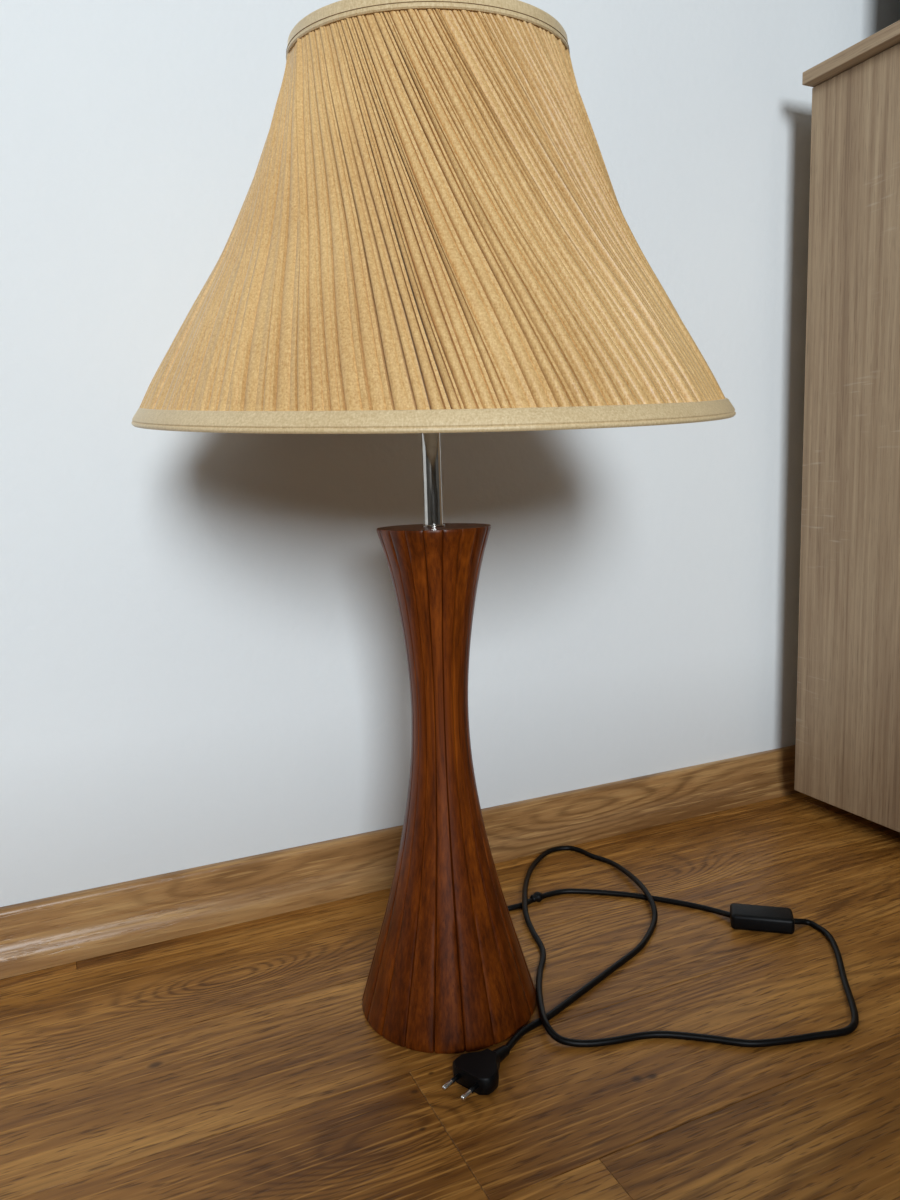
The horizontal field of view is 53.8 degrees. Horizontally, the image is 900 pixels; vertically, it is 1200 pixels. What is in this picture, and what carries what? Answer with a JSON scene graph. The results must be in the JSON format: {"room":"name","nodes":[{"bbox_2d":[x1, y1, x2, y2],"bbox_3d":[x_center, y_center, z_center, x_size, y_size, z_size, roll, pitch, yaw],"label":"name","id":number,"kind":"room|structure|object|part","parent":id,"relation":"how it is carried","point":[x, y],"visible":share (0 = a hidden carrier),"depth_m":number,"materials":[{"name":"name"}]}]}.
{"room":"living room","nodes":[
{"label":"living room","id":0,"kind":"room"},
{"bbox_2d":[0,0,899,906],"bbox_3d":[-0.511,-0.897,0.765,3.890,2.650,0.120,-5,9,-24],"label":"wall","id":1,"kind":"structure","parent":0,"point":[203,659],"depth_m":0.98,"materials":[{"name":"paint"}]},
{"bbox_2d":[0,745,798,978],"bbox_3d":[-0.444,0.339,0.878,3.648,0.066,0.020,-5,9,-24],"label":"baseboard","id":2,"kind":"structure","parent":1,"relation":"attached to","point":[44,933],"depth_m":1.00,"materials":[{"name":"brown wood"}]},
{"bbox_2d":[0,792,899,1199],"bbox_3d":[0.385,0.629,-0.909,3.650,0.050,4.000,-5,9,-24],"label":"floor","id":3,"kind":"structure","parent":0,"point":[241,1061],"depth_m":0.74,"materials":[{"name":"brown wood"}]},
{"bbox_2d":[131,0,858,1100],"bbox_3d":[0.058,-0.041,0.791,0.629,0.812,0.479,-5,9,-24],"label":"table lamp","id":4,"kind":"object","parent":3,"relation":"on","point":[430,236],"visible":1,"depth_m":0.58,"materials":[{"name":"beige fabric"}]},
{"bbox_3d":[-0.017,-0.417,0.679,0.215,0.012,0.215,-1,14,0],"label":"trim","id":5,"kind":"part","parent":4,"relation":"part of","materials":[{"name":"fabric"}]},
{"bbox_3d":[-0.015,-0.286,0.711,0.474,0.264,0.476,-1,14,0],"label":"lamp shade","id":6,"kind":"part","parent":4,"relation":"part of","materials":[{"name":"fabric"}]},
{"bbox_3d":[-0.013,-0.162,0.742,0.480,0.010,0.480,-1,14,0],"label":"trim","id":7,"kind":"part","parent":4,"relation":"part of","materials":[{"name":"fabric"}]},
{"bbox_3d":[0.143,0.340,0.951,0.298,0.010,0.133,-5,9,-19],"label":"power cord","id":8,"kind":"part","parent":4,"relation":"part of","materials":[{"name":"black rubber"}]},
{"bbox_3d":[0.175,0.343,0.910,0.388,0.012,0.434,-5,9,-24],"label":"power cord","id":9,"kind":"part","parent":4,"relation":"part of","materials":[{"name":"black rubber"}]},
{"bbox_2d":[730,903,794,933],"bbox_3d":[0.326,0.333,0.927,0.062,0.017,0.030,0,8,14],"label":"switch","id":10,"kind":"object","parent":4,"relation":"attached to","point":[749,917],"depth_m":0.92,"materials":[{"name":"black plastic"}]},
{"bbox_2d":[794,20,899,831],"bbox_3d":[0.866,-0.514,1.071,0.734,1.620,0.440,-5,9,-24],"label":"tall cabinet","id":11,"kind":"object","parent":3,"relation":"on","point":[847,746],"visible":1,"depth_m":1.10,"materials":[{"name":"brown wood"}]},
{"bbox_3d":[0.862,-0.653,1.051,0.734,0.015,0.440,-5,9,-24],"label":"panel","id":12,"kind":"part","parent":11,"relation":"part of","materials":[{"name":"brown wood"}]}
]}

